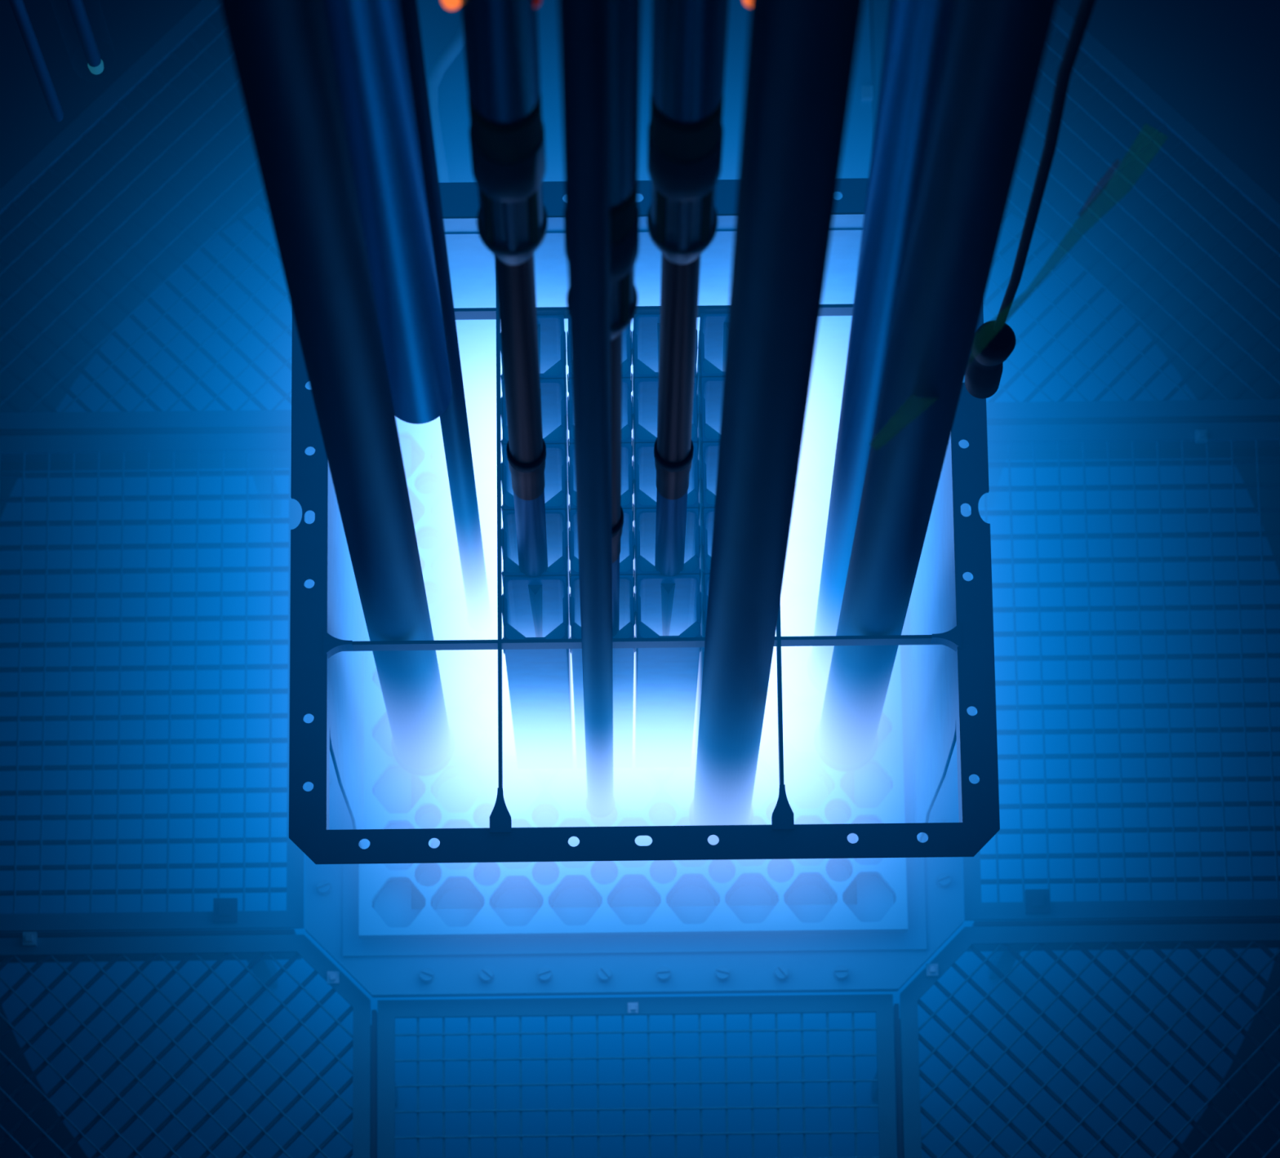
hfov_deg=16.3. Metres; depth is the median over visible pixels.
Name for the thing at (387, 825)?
socket
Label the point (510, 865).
socket
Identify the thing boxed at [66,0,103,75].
probe
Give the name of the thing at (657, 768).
socket
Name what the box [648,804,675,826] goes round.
socket
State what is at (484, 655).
socket
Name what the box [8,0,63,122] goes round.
hanging rod
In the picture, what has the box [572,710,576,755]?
socket
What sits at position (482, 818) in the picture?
socket
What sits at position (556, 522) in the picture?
assembly
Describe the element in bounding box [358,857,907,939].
plate
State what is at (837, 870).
socket
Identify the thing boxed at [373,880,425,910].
socket
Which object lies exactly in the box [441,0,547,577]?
rod
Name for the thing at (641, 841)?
socket
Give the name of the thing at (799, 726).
socket
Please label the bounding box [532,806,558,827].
socket
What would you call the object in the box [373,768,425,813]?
socket
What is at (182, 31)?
floor grating
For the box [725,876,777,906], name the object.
socket
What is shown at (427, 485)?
socket
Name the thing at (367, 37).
tube
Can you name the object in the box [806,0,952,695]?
tube
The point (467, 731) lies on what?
socket
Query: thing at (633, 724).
socket
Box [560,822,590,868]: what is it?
socket
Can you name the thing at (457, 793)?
reactor core
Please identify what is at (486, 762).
socket
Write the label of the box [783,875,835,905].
socket
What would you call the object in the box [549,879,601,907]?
socket
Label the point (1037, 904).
floor grating
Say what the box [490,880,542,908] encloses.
socket
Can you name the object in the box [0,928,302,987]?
support beam
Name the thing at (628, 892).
socket
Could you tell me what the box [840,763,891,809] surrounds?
socket
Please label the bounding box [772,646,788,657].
socket
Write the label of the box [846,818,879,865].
socket
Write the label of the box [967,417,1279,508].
support beam
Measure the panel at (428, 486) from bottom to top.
0.100 m
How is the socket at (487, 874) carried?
attached to the plate at (722, 884)
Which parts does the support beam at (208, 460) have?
post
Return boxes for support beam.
[0,427,291,515]
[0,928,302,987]
[370,1009,398,1157]
[868,0,875,140]
[871,1004,903,1157]
[966,917,1279,979]
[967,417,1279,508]
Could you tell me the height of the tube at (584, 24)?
5.100 m
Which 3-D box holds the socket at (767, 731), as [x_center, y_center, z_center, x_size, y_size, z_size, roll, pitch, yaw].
[0.147,0.214,6.071,0.070,0.043,0.070,-1,76,0]
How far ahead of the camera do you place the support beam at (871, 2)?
6.33 m
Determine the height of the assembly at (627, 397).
0.764 m
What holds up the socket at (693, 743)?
attached to the plate at (766, 784)
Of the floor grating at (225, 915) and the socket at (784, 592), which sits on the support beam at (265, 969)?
the floor grating at (225, 915)
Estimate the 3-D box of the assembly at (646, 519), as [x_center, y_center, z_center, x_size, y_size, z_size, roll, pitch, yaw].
[0.031,0.045,5.643,0.078,0.764,0.080,-1,76,0]
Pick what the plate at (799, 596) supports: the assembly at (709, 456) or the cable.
the assembly at (709, 456)
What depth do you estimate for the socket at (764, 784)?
6.07 m
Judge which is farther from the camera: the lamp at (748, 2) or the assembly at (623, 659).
the assembly at (623, 659)
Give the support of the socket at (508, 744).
attached to the panel at (460, 791)
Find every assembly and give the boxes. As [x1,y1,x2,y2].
[500,315,569,497]
[500,378,570,563]
[501,444,570,593]
[501,510,572,694]
[502,576,573,768]
[566,315,632,392]
[567,377,633,457]
[568,443,634,521]
[568,509,635,587]
[568,575,635,768]
[631,313,697,461]
[632,377,699,527]
[633,442,700,593]
[634,508,701,702]
[634,574,702,768]
[693,574,709,767]
[697,313,728,431]
[697,377,724,490]
[698,442,719,556]
[699,508,714,602]
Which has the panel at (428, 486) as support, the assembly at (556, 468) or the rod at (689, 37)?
the assembly at (556, 468)
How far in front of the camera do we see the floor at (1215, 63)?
7.88 m
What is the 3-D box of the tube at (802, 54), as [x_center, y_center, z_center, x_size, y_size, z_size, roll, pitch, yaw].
[0.116,-0.287,3.513,0.096,5.100,0.086,-1,76,0]
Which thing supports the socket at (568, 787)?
attached to the plate at (643, 796)
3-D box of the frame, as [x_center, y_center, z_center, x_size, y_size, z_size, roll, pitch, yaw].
[-0.001,0.016,5.643,0.826,0.792,0.828,-1,76,0]
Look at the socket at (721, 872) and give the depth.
6.03 m
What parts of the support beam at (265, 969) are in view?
post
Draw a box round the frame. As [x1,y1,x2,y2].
[288,177,999,864]
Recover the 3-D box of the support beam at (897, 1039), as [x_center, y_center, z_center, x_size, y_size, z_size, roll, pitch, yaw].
[0.349,0.943,6.133,0.030,0.428,0.660,-1,76,0]
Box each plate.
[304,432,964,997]
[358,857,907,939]
[502,649,696,827]
[751,646,779,825]
[780,395,842,636]
[781,644,905,824]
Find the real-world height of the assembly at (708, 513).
0.764 m
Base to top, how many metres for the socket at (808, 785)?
0.043 m
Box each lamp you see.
[441,0,461,9]
[533,0,541,8]
[742,0,751,8]
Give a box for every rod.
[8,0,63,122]
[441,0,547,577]
[563,0,640,637]
[646,0,751,576]
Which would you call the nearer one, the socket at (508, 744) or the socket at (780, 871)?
the socket at (780, 871)
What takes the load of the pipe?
on the floor grating at (438, 24)
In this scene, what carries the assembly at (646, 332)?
on the plate at (799, 596)
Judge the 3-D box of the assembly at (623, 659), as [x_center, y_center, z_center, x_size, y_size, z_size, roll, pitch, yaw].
[-0.046,0.124,5.623,0.078,0.764,0.080,-1,76,0]
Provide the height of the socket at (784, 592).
0.023 m
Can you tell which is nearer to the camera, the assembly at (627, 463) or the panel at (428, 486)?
the assembly at (627, 463)
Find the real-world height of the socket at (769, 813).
0.023 m
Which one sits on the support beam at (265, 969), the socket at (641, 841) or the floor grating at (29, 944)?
the floor grating at (29, 944)
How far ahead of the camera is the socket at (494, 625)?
6.12 m
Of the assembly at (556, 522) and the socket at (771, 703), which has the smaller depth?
the assembly at (556, 522)
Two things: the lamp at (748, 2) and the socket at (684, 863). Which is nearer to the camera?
the lamp at (748, 2)
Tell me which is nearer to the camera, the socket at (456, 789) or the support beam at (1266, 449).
the socket at (456, 789)
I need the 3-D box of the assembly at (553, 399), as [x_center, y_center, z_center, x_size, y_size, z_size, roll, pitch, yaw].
[-0.129,-0.110,5.680,0.078,0.764,0.080,-1,76,0]
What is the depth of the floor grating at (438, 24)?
6.31 m
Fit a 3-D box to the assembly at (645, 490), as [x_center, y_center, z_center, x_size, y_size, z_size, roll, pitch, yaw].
[0.030,-0.034,5.662,0.078,0.764,0.080,-1,76,0]
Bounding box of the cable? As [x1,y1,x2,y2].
[964,0,1096,399]
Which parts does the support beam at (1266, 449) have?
post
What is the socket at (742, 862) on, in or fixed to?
attached to the plate at (766, 784)
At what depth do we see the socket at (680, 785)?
6.07 m
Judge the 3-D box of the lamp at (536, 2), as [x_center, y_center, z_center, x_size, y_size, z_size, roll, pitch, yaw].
[-0.085,-0.454,3.473,0.017,0.024,0.017,-1,76,0]
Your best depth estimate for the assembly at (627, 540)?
5.28 m
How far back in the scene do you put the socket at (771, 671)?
6.08 m
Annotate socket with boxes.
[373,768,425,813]
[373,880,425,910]
[386,824,420,869]
[399,436,424,485]
[408,493,424,537]
[415,475,440,495]
[415,808,441,828]
[415,864,441,887]
[431,767,483,813]
[432,823,477,870]
[432,880,484,909]
[435,650,440,657]
[446,711,483,757]
[473,649,497,660]
[473,695,497,716]
[473,751,497,773]
[474,807,493,828]
[474,863,500,886]
[489,711,515,755]
[490,610,503,638]
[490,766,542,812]
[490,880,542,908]
[502,822,531,869]
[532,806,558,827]
[533,862,559,885]
[536,768,552,772]
[548,765,586,811]
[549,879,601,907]
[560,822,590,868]
[572,676,573,698]
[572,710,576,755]
[591,809,617,826]
[591,862,617,884]
[608,878,660,906]
[613,765,658,810]
[618,821,652,867]
[632,709,635,754]
[633,667,634,697]
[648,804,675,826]
[649,862,676,884]
[653,767,670,770]
[665,764,696,810]
[666,877,718,906]
[677,821,706,866]
[691,732,694,753]
[708,861,734,883]
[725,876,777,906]
[736,820,765,866]
[751,765,774,809]
[759,716,773,751]
[764,747,791,768]
[765,692,789,713]
[766,804,776,822]
[767,860,793,883]
[768,670,773,681]
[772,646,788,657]
[780,584,786,599]
[782,707,821,755]
[783,763,833,808]
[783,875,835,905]
[788,819,824,866]
[817,471,833,490]
[818,526,826,543]
[824,803,850,824]
[826,859,851,882]
[832,445,836,457]
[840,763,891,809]
[842,875,894,904]
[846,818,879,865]
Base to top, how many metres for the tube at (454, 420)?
5.100 m
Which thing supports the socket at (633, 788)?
attached to the plate at (643, 796)
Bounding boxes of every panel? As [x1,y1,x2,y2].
[364,649,498,829]
[395,400,497,640]
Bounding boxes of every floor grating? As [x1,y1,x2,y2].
[0,0,311,431]
[0,432,306,932]
[0,932,370,1157]
[377,994,897,1157]
[417,0,872,202]
[873,0,1279,420]
[899,923,1279,1157]
[958,422,1279,920]
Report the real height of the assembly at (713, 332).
0.764 m
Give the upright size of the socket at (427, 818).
0.023 m
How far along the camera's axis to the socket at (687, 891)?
6.04 m
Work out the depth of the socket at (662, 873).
6.02 m
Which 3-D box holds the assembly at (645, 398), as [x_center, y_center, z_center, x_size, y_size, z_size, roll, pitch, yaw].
[0.029,-0.112,5.681,0.078,0.764,0.080,-1,76,0]
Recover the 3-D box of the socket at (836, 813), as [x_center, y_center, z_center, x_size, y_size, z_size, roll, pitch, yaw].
[0.266,0.323,6.034,0.036,0.023,0.036,-1,76,0]
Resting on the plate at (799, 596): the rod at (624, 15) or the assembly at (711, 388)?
the assembly at (711, 388)
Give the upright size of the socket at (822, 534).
0.023 m
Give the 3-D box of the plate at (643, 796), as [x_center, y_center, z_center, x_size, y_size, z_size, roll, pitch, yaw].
[-0.056,0.226,6.063,0.260,0.100,0.245,-1,76,0]
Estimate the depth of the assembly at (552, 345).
5.39 m
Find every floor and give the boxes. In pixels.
[0,0,1279,1157]
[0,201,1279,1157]
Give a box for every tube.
[219,0,454,776]
[323,0,452,424]
[400,0,493,631]
[558,0,614,817]
[688,0,863,844]
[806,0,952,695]
[813,0,1057,771]
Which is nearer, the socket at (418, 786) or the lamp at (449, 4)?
the lamp at (449, 4)
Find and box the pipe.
[426,18,463,182]
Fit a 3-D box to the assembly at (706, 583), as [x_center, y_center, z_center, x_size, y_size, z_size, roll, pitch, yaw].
[0.112,0.122,5.624,0.078,0.764,0.080,-1,76,0]
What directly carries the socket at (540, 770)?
attached to the plate at (643, 796)
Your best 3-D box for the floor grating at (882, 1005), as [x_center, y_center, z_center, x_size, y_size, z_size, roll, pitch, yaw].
[-0.002,0.894,5.923,0.694,0.036,0.680,-1,76,0]
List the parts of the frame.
plate, plate, plate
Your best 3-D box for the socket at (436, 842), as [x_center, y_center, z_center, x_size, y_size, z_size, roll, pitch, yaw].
[-0.245,0.369,6.031,0.070,0.043,0.070,-1,76,0]
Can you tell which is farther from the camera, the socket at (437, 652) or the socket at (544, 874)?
the socket at (437, 652)
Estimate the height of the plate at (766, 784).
0.100 m
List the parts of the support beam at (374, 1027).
post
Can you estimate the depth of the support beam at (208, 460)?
6.32 m
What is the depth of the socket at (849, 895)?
6.03 m
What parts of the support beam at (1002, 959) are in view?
post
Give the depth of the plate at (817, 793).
6.04 m
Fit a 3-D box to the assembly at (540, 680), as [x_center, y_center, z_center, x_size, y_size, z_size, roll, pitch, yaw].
[-0.126,0.125,5.622,0.078,0.764,0.080,-1,76,0]
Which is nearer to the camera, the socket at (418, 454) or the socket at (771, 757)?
the socket at (771, 757)
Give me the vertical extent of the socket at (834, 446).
0.043 m
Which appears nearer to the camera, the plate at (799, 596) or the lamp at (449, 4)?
the lamp at (449, 4)
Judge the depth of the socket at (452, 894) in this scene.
6.03 m
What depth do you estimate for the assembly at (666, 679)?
5.47 m
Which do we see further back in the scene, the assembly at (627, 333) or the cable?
the assembly at (627, 333)
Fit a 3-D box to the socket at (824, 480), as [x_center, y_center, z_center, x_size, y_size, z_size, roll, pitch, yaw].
[0.261,-0.128,6.145,0.036,0.023,0.036,-1,76,0]
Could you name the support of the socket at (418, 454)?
attached to the panel at (428, 486)
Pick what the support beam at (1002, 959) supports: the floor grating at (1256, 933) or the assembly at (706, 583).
the floor grating at (1256, 933)
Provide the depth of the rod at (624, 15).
3.69 m
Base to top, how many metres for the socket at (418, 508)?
0.043 m
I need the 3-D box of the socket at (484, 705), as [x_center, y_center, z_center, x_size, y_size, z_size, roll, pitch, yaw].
[-0.208,0.178,6.067,0.036,0.023,0.036,-1,76,0]
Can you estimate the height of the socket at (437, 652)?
0.023 m
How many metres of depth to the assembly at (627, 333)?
5.33 m
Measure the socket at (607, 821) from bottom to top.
0.023 m
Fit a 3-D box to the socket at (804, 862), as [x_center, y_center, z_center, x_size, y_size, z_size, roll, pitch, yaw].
[0.227,0.364,6.034,0.070,0.043,0.070,-1,76,0]
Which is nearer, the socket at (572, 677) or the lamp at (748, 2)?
the lamp at (748, 2)
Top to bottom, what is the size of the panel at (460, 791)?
0.100 m
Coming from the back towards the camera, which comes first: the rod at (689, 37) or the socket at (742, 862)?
the socket at (742, 862)
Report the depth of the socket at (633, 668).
6.11 m
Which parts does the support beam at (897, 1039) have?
post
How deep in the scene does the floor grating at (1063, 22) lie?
6.26 m
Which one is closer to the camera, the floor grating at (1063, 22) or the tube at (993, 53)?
the tube at (993, 53)

